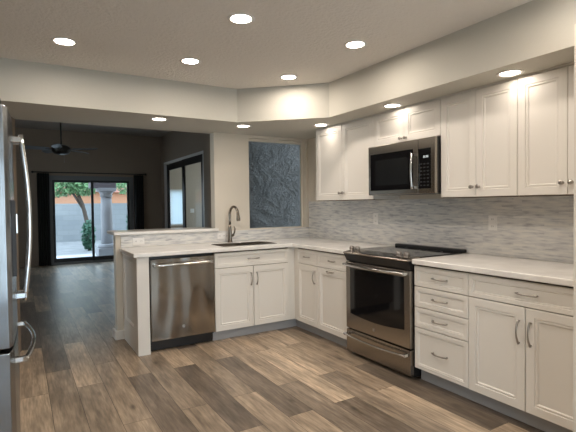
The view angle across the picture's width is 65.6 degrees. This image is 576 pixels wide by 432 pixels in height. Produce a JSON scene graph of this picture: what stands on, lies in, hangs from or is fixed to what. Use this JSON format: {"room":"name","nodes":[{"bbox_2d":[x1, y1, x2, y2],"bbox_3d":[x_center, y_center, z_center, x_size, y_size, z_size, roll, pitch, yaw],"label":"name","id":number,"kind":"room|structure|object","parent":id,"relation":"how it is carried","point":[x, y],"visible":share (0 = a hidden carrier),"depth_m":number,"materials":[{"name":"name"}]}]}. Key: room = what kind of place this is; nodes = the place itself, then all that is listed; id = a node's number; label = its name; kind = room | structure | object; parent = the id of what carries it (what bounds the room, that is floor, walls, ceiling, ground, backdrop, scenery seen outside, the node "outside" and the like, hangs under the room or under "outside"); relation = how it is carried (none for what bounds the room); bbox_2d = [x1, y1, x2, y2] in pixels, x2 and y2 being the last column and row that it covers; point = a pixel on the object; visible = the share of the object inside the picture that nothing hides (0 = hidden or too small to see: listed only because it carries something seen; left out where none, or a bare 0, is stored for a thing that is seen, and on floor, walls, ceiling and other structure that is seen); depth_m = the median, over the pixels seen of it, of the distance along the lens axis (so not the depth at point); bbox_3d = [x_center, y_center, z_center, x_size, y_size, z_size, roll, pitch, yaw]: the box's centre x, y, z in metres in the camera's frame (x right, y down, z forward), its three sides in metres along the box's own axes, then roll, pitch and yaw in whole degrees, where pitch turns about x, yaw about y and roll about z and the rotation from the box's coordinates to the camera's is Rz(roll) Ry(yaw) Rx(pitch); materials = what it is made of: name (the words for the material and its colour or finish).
{"room":"kitchen","nodes":[
{"label":"kitchen","id":0,"kind":"room"},
{"bbox_2d":[11,117,20,352],"bbox_3d":[-2.920,0.200,3.656,1.215,2.138,0.315,-2,2,-31],"label":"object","id":1,"kind":"structure","parent":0,"point":[12,119],"depth_m":4.07,"materials":[{"name":"brown paint"}]},
{"bbox_2d":[15,127,161,265],"bbox_3d":[-6.086,-0.399,9.868,6.780,3.100,0.120,-2,2,-31],"label":"wall","id":2,"kind":"structure","parent":0,"point":[115,153],"depth_m":10.59,"materials":[{"name":"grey paint"}]},
{"bbox_2d":[19,262,38,267],"bbox_3d":[-7.245,1.140,9.119,3.950,0.090,0.015,-2,2,-31],"label":"baseboard","id":3,"kind":"structure","parent":2,"relation":"attached to","point":[23,264],"depth_m":10.01,"materials":[{"name":"brown paint"}]},
{"bbox_2d":[31,171,146,175],"bbox_3d":[-4.641,-1.011,10.582,2.513,0.056,0.128,-2,2,-31],"label":"curtain rod","id":4,"kind":"object","parent":2,"relation":"attached to","point":[145,174],"visible":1,"depth_m":10.47,"materials":[{"name":"brown metal"}]},
{"bbox_2d":[37,173,50,265],"bbox_3d":[-5.489,0.079,10.046,0.244,2.080,0.074,-2,2,-31],"label":"curtain","id":5,"kind":"object","parent":4,"relation":"hanging from","point":[43,195],"visible":1,"depth_m":10.04,"materials":[{"name":"black fabric"}]},
{"bbox_2d":[134,175,143,229],"bbox_3d":[-3.703,0.029,11.121,0.234,2.080,0.074,-2,2,-31],"label":"curtain","id":6,"kind":"object","parent":4,"relation":"hanging from","point":[138,179],"visible":0.6,"depth_m":11.10,"materials":[{"name":"black fabric"}]},
{"bbox_2d":[49,175,133,265],"bbox_3d":[-4.683,0.082,10.710,1.890,2.060,0.120,-2,2,-31],"label":"door","id":7,"kind":"structure","parent":2,"relation":"in","point":[52,179],"depth_m":10.65,"materials":[{"name":"grey metal"}]},
{"bbox_2d":[15,119,171,136],"bbox_3d":[-4.411,-1.956,6.914,6.880,0.120,6.860,-2,2,-31],"label":"ceiling","id":8,"kind":"structure","parent":0,"point":[19,123],"depth_m":10.08,"materials":[{"name":"beige paint"}]},
{"bbox_2d":[25,123,97,154],"bbox_3d":[-4.134,-1.460,8.236,1.221,0.945,1.273,-1,1,0],"label":"ceiling fan","id":9,"kind":"object","parent":8,"relation":"hanging from","point":[60,149],"visible":0.84,"depth_m":8.15,"materials":[{"name":"brown metal"}]},
{"bbox_2d":[170,162,201,227],"bbox_3d":[-2.440,-0.344,13.803,3.520,2.700,0.100,-2,2,-31],"label":"wall","id":10,"kind":"structure","parent":0,"point":[193,172],"depth_m":13.46,"materials":[{"name":"beige paint"}]},
{"bbox_2d":[170,189,182,225],"bbox_3d":[-3.313,-0.255,13.279,0.480,1.070,0.100,-2,2,-31],"label":"window","id":11,"kind":"structure","parent":10,"relation":"in","point":[170,189],"depth_m":13.20,"materials":[{"name":"white glass"}]},
{"bbox_2d":[170,190,182,223],"bbox_3d":[-3.281,-0.269,13.225,0.410,1.000,0.004,-2,2,-31],"label":"window shade","id":12,"kind":"object","parent":11,"relation":"attached to","point":[176,208],"visible":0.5,"depth_m":13.21,"materials":[{"name":"white fabric"}]},
{"bbox_2d":[207,134,210,227],"bbox_3d":[-0.807,-0.357,5.596,0.100,3.100,0.845,-2,2,-31],"label":"wall","id":13,"kind":"structure","parent":0,"point":[208,135],"depth_m":5.88,"materials":[{"name":"brown paint"}]},
{"bbox_2d":[113,132,308,330],"bbox_3d":[-0.755,0.137,5.076,2.310,2.138,0.115,-2,2,-31],"label":"wall","id":14,"kind":"structure","parent":0,"point":[229,153],"depth_m":5.05,"materials":[{"name":"beige paint"}]},
{"bbox_2d":[112,328,124,339],"bbox_3d":[-1.706,1.187,4.522,0.110,0.090,0.165,-2,2,-31],"label":"baseboard","id":15,"kind":"structure","parent":14,"relation":"attached to","point":[118,335],"depth_m":4.45,"materials":[{"name":"white paint"}]},
{"bbox_2d":[107,227,218,235],"bbox_3d":[-1.348,0.162,4.852,1.102,0.032,0.417,-2,2,-31],"label":"bar","id":16,"kind":"object","parent":14,"relation":"attached to","point":[190,229],"visible":1,"depth_m":4.71,"materials":[{"name":"white stone"}]},
{"bbox_2d":[121,227,308,247],"bbox_3d":[-0.703,0.229,5.035,2.252,0.124,0.010,-2,2,-31],"label":"tile backsplash","id":17,"kind":"structure","parent":14,"relation":"attached to","point":[280,233],"depth_m":4.92,"materials":[{"name":"tile"}]},
{"bbox_2d":[133,237,143,244],"bbox_3d":[-1.517,0.257,4.534,0.115,0.072,0.008,-2,2,-31],"label":"wall outlet","id":18,"kind":"object","parent":17,"relation":"attached to","point":[136,241],"visible":1,"depth_m":4.53,"materials":[{"name":"white plastic"}]},
{"bbox_2d":[217,233,225,238],"bbox_3d":[-0.741,0.222,5.001,0.110,0.070,0.008,-2,2,-31],"label":"wall outlet","id":19,"kind":"object","parent":17,"relation":"attached to","point":[219,235],"visible":1,"depth_m":5.00,"materials":[{"name":"white plastic"}]},
{"bbox_2d":[0,0,531,88],"bbox_3d":[-0.047,-1.230,1.380,3.618,0.120,5.575,-2,2,-31],"label":"ceiling","id":20,"kind":"structure","parent":0,"point":[305,39],"depth_m":2.94,"materials":[{"name":"white paint"}]},
{"bbox_2d":[51,37,77,45],"bbox_3d":[-1.528,-1.190,3.049,0.166,0.007,0.166,-2,2,-31],"label":"recessed light","id":21,"kind":"object","parent":20,"relation":"in","point":[63,41],"visible":1,"depth_m":3.05,"materials":[{"name":"white"}]},
{"bbox_2d":[180,57,200,64],"bbox_3d":[-0.764,-1.210,3.496,0.166,0.007,0.166,-2,2,-31],"label":"recessed light","id":22,"kind":"object","parent":20,"relation":"in","point":[190,61],"visible":1,"depth_m":3.49,"materials":[{"name":"white"}]},
{"bbox_2d":[227,12,254,23],"bbox_3d":[-0.285,-1.197,2.711,0.166,0.007,0.166,-2,2,-31],"label":"recessed light","id":23,"kind":"object","parent":20,"relation":"in","point":[237,18],"visible":1,"depth_m":2.71,"materials":[{"name":"white"}]},
{"bbox_2d":[279,74,297,79],"bbox_3d":[0.006,-1.232,3.965,0.166,0.007,0.166,-2,2,-31],"label":"recessed light","id":24,"kind":"object","parent":20,"relation":"in","point":[285,76],"visible":1,"depth_m":3.96,"materials":[{"name":"white"}]},
{"bbox_2d":[344,40,366,48],"bbox_3d":[0.478,-1.218,3.176,0.166,0.007,0.166,-2,2,-31],"label":"recessed light","id":25,"kind":"object","parent":20,"relation":"in","point":[354,44],"visible":1,"depth_m":3.18,"materials":[{"name":"white"}]},
{"bbox_2d":[248,139,302,228],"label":"window","id":26,"kind":"structure","parent":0,"point":[274,168],"depth_m":6.31,"materials":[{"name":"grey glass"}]},
{"bbox_2d":[19,261,544,431],"bbox_3d":[-1.223,1.259,5.178,10.200,0.100,13.220,-2,2,-31],"label":"floor","id":27,"kind":"structure","parent":0,"point":[76,377],"depth_m":3.32,"materials":[{"name":"brown wood"}]},
{"bbox_2d":[0,99,35,431],"bbox_3d":[-1.687,0.400,2.088,0.876,1.785,0.910,-2,2,-31],"label":"refrigerator","id":28,"kind":"object","parent":27,"relation":"on","point":[10,359],"visible":1,"depth_m":1.89,"materials":[{"name":"grey metal"}]},
{"bbox_2d":[122,253,150,356],"bbox_3d":[-1.443,0.798,4.230,0.106,0.876,0.636,-2,2,-31],"label":"end panel","id":29,"kind":"object","parent":27,"relation":"on","point":[136,295],"visible":0.89,"depth_m":3.98,"materials":[{"name":"white paint"}]},
{"bbox_2d":[149,253,214,350],"bbox_3d":[-1.100,0.790,4.363,0.608,0.864,0.650,-2,2,-31],"label":"dishwasher","id":30,"kind":"object","parent":27,"relation":"on","point":[181,287],"visible":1,"depth_m":4.13,"materials":[{"name":"silver metal"}]},
{"bbox_2d":[212,247,295,340],"bbox_3d":[-0.434,0.771,4.793,0.964,0.876,0.638,-2,2,-31],"label":"base cabinet","id":31,"kind":"object","parent":27,"relation":"on","point":[251,287],"visible":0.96,"depth_m":4.51,"materials":[{"name":"white wood"}]},
{"bbox_2d":[119,237,392,257],"bbox_3d":[-0.307,0.323,4.368,2.279,0.038,1.543,-2,2,-31],"label":"countertop","id":32,"kind":"structure","parent":31,"relation":"on","point":[319,244],"depth_m":4.42,"materials":[{"name":"white stone"}]},
{"bbox_2d":[228,205,239,242],"bbox_3d":[-0.588,0.089,4.892,0.093,0.410,0.229,-2,2,-31],"label":"faucet","id":33,"kind":"object","parent":32,"relation":"on","point":[230,235],"visible":1,"depth_m":4.94,"materials":[{"name":"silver metal"}]},
{"bbox_2d":[211,241,275,246],"bbox_3d":[-0.465,0.404,4.771,0.635,0.214,0.380,-2,2,-31],"label":"sink","id":34,"kind":"object","parent":32,"relation":"in","point":[256,242],"visible":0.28,"depth_m":4.91,"materials":[{"name":"grey metal"}]},
{"bbox_2d":[288,247,302,328],"bbox_3d":[0.074,0.765,4.778,0.146,0.876,0.132,-2,2,-31],"label":"cabinet filler","id":35,"kind":"object","parent":27,"relation":"on","point":[292,251],"visible":0.59,"depth_m":4.77,"materials":[{"name":"white paint"}]},
{"bbox_2d":[297,248,323,336],"bbox_3d":[0.431,0.763,4.696,0.638,0.876,0.375,-2,2,-31],"label":"base cabinet","id":36,"kind":"object","parent":27,"relation":"on","point":[307,295],"visible":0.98,"depth_m":4.55,"materials":[{"name":"white wood"}]},
{"bbox_2d":[317,251,348,346],"bbox_3d":[0.652,0.769,4.330,0.638,0.876,0.479,-2,2,-31],"label":"base cabinet","id":37,"kind":"object","parent":27,"relation":"on","point":[331,274],"visible":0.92,"depth_m":4.20,"materials":[{"name":"white wood"}]},
{"bbox_2d":[342,243,466,376],"bbox_3d":[0.959,0.728,3.780,0.712,0.939,0.769,-2,2,-31],"label":"range","id":38,"kind":"object","parent":27,"relation":"on","point":[380,282],"visible":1,"depth_m":3.57,"materials":[{"name":"silver metal"}]},
{"bbox_2d":[360,246,461,257],"bbox_3d":[1.002,0.297,3.798,0.484,0.008,0.769,-2,2,-31],"label":"cooktop","id":39,"kind":"object","parent":38,"relation":"in","point":[415,251],"depth_m":3.76,"materials":[{"name":"grey glass"}]},
{"bbox_2d":[414,265,474,401],"bbox_3d":[1.300,0.788,3.260,0.632,0.876,0.464,-2,2,-31],"label":"base cabinet","id":40,"kind":"object","parent":27,"relation":"on","point":[442,296],"visible":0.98,"depth_m":3.09,"materials":[{"name":"white wood"}]},
{"bbox_2d":[469,272,573,431],"bbox_3d":[1.619,0.798,2.724,0.638,0.876,0.784,-2,2,-31],"label":"base cabinet","id":41,"kind":"object","parent":27,"relation":"on","point":[521,331],"visible":1,"depth_m":2.60,"materials":[{"name":"white wood"}]},
{"bbox_2d":[412,253,573,286],"bbox_3d":[1.511,0.337,2.921,0.656,0.038,1.246,-2,2,-31],"label":"countertop","id":42,"kind":"structure","parent":41,"relation":"on","point":[558,273],"depth_m":2.86,"materials":[{"name":"white stone"}]},
{"bbox_2d":[0,0,575,138],"bbox_3d":[0.062,-1.404,1.901,4.350,1.082,6.360,-2,2,-31],"label":"soffit","id":43,"kind":"structure","parent":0,"point":[532,36],"depth_m":3.64,"materials":[{"name":"grey paint"}]},
{"bbox_2d":[150,117,167,120],"bbox_3d":[-1.201,-0.900,4.157,0.166,0.007,0.166,-2,2,-31],"label":"recessed light","id":44,"kind":"object","parent":43,"relation":"in","point":[152,118],"visible":1,"depth_m":4.16,"materials":[{"name":"white"}]},
{"bbox_2d":[236,125,250,127],"bbox_3d":[-0.457,-0.920,4.580,0.166,0.007,0.166,-2,2,-31],"label":"recessed light","id":45,"kind":"object","parent":43,"relation":"in","point":[238,126],"visible":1,"depth_m":4.60,"materials":[{"name":"white"}]},
{"bbox_2d":[313,123,328,126],"bbox_3d":[0.339,-0.930,4.568,0.166,0.007,0.166,-2,2,-31],"label":"recessed light","id":46,"kind":"object","parent":43,"relation":"in","point":[318,124],"visible":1,"depth_m":4.55,"materials":[{"name":"white"}]},
{"bbox_2d":[382,103,402,107],"bbox_3d":[0.866,-0.914,3.705,0.166,0.007,0.166,-2,2,-31],"label":"recessed light","id":47,"kind":"object","parent":43,"relation":"in","point":[390,105],"visible":1,"depth_m":3.70,"materials":[{"name":"white"}]},
{"bbox_2d":[496,69,524,76],"bbox_3d":[1.400,-0.899,2.816,0.166,0.007,0.166,-2,2,-31],"label":"recessed light","id":48,"kind":"object","parent":43,"relation":"in","point":[512,72],"visible":1,"depth_m":2.81,"materials":[{"name":"white"}]},
{"bbox_2d":[161,131,533,253],"bbox_3d":[0.163,-0.377,5.913,0.150,3.100,13.100,-2,2,-31],"label":"wall","id":49,"kind":"structure","parent":0,"point":[175,144],"depth_m":9.08,"materials":[{"name":"brown paint"}]},
{"bbox_2d":[164,151,204,227],"bbox_3d":[-2.344,-0.112,10.112,0.110,2.420,2.830,-2,2,-31],"label":"door","id":50,"kind":"structure","parent":49,"relation":"in","point":[194,158],"depth_m":10.06,"materials":[{"name":"grey"}]},
{"bbox_2d":[316,115,399,200],"bbox_3d":[0.671,-0.548,4.558,0.364,0.776,0.920,-2,2,-31],"label":"upper cabinet","id":51,"kind":"object","parent":49,"relation":"attached to","point":[342,156],"visible":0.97,"depth_m":4.43,"materials":[{"name":"white wood"}]},
{"bbox_2d":[373,97,440,146],"bbox_3d":[1.102,-0.774,3.831,0.364,0.298,0.763,-2,2,-31],"label":"upper cabinet","id":52,"kind":"object","parent":49,"relation":"attached to","point":[420,120],"visible":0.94,"depth_m":3.71,"materials":[{"name":"white wood"}]},
{"bbox_2d":[368,136,440,195],"bbox_3d":[1.066,-0.402,3.816,0.442,0.436,0.758,-2,2,-31],"label":"microwave","id":53,"kind":"object","parent":52,"relation":"attached to","point":[412,167],"visible":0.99,"depth_m":3.65,"materials":[{"name":"silver metal"}]},
{"bbox_2d":[309,196,573,263],"bbox_3d":[1.187,0.069,4.078,0.008,0.446,3.572,-2,2,-31],"label":"tile backsplash","id":54,"kind":"structure","parent":49,"relation":"attached to","point":[536,227],"depth_m":3.65,"materials":[{"name":"tile"}]},
{"bbox_2d":[373,213,378,223],"bbox_3d":[0.894,0.027,4.546,0.008,0.115,0.072,-2,2,-31],"label":"wall outlet","id":55,"kind":"object","parent":54,"relation":"attached to","point":[375,215],"visible":1,"depth_m":4.54,"materials":[{"name":"white plastic"}]},
{"bbox_2d":[488,215,496,229],"bbox_3d":[1.570,0.052,3.424,0.008,0.115,0.072,-2,2,-31],"label":"wall outlet","id":56,"kind":"object","parent":54,"relation":"attached to","point":[492,219],"visible":1,"depth_m":3.42,"materials":[{"name":"white plastic"}]},
{"bbox_2d":[441,77,530,197],"bbox_3d":[1.461,-0.525,3.246,0.364,0.776,0.617,-2,2,-31],"label":"upper cabinet","id":57,"kind":"object","parent":49,"relation":"attached to","point":[479,125],"visible":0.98,"depth_m":3.13,"materials":[{"name":"white wood"}]},
{"bbox_2d":[518,62,573,195],"bbox_3d":[1.780,-0.516,2.715,0.364,0.776,0.623,-2,2,-31],"label":"upper cabinet","id":58,"kind":"object","parent":49,"relation":"attached to","point":[545,97],"visible":1,"depth_m":2.75,"materials":[{"name":"white wood"}]},
{"bbox_2d":[573,24,575,431],"bbox_3d":[1.762,0.177,2.249,0.913,2.138,0.155,-2,2,-31],"label":"wall","id":59,"kind":"structure","parent":0,"point":[574,304],"depth_m":2.08,"materials":[{"name":"beige paint"}]},
{"label":"outside","id":60,"kind":"structure","parent":0,"visible":0},
{"bbox_2d":[56,240,100,255],"bbox_3d":[-11.075,1.053,21.353,26.000,0.140,20.100,-2,2,-31],"label":"ground","id":61,"kind":"structure","parent":60,"point":[74,247],"depth_m":15.05,"materials":[{"name":"grey concrete"}]},
{"bbox_2d":[55,182,95,222],"bbox_3d":[-7.601,-0.430,15.304,2.503,3.067,1.626,-2,2,-31],"label":"tree","id":62,"kind":"object","parent":61,"relation":"on","point":[80,189],"visible":0.17,"depth_m":15.28,"materials":[{"name":"green plant"}]},
{"bbox_2d":[80,219,95,250],"bbox_3d":[-6.357,0.617,14.220,0.506,1.042,0.520,-2,2,-31],"label":"shrub","id":63,"kind":"object","parent":61,"relation":"on","point":[86,237],"visible":0.92,"depth_m":14.10,"materials":[{"name":"green plant"}]},
{"bbox_2d":[55,203,126,241],"bbox_3d":[-9.100,0.292,18.035,26.000,1.580,0.200,-2,2,-31],"label":"wall","id":64,"kind":"structure","parent":61,"relation":"on","point":[69,218],"depth_m":18.23,"materials":[{"name":"grey paint"}]},
{"bbox_2d":[55,182,126,203],"bbox_3d":[-13.358,-0.632,27.012,14.800,3.000,4.800,-2,2,-31],"label":"house","id":65,"kind":"structure","parent":61,"relation":"on","point":[117,198],"depth_m":25.83,"materials":[{"name":"brown ceramic"}]},
{"bbox_2d":[116,183,126,194],"bbox_3d":[-6.338,-0.449,18.173,1.642,2.912,1.256,-2,2,-31],"label":"tree","id":66,"kind":"object","parent":61,"relation":"on","point":[121,186],"visible":0.1,"depth_m":17.93,"materials":[{"name":"green plant"}]},
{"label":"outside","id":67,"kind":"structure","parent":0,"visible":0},
{"bbox_2d":[56,254,95,258],"bbox_3d":[-6.728,1.203,10.911,6.680,0.100,2.280,-2,2,-31],"label":"patio","id":68,"kind":"structure","parent":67,"point":[80,255],"depth_m":12.26,"materials":[{"name":"concrete"}]},
{"bbox_2d":[96,188,115,255],"bbox_3d":[-5.005,0.165,12.326,0.520,1.860,0.520,-2,2,-31],"label":"column","id":69,"kind":"structure","parent":68,"relation":"on","point":[105,248],"depth_m":12.18,"materials":[{"name":"stone"}]},
{"bbox_2d":[88,183,115,187],"bbox_3d":[-5.103,-1.142,12.244,0.650,0.760,0.400,-2,2,-31],"label":"trim","id":70,"kind":"structure","parent":69,"relation":"on","point":[95,185],"depth_m":12.09,"materials":[{"name":"grey paint"}]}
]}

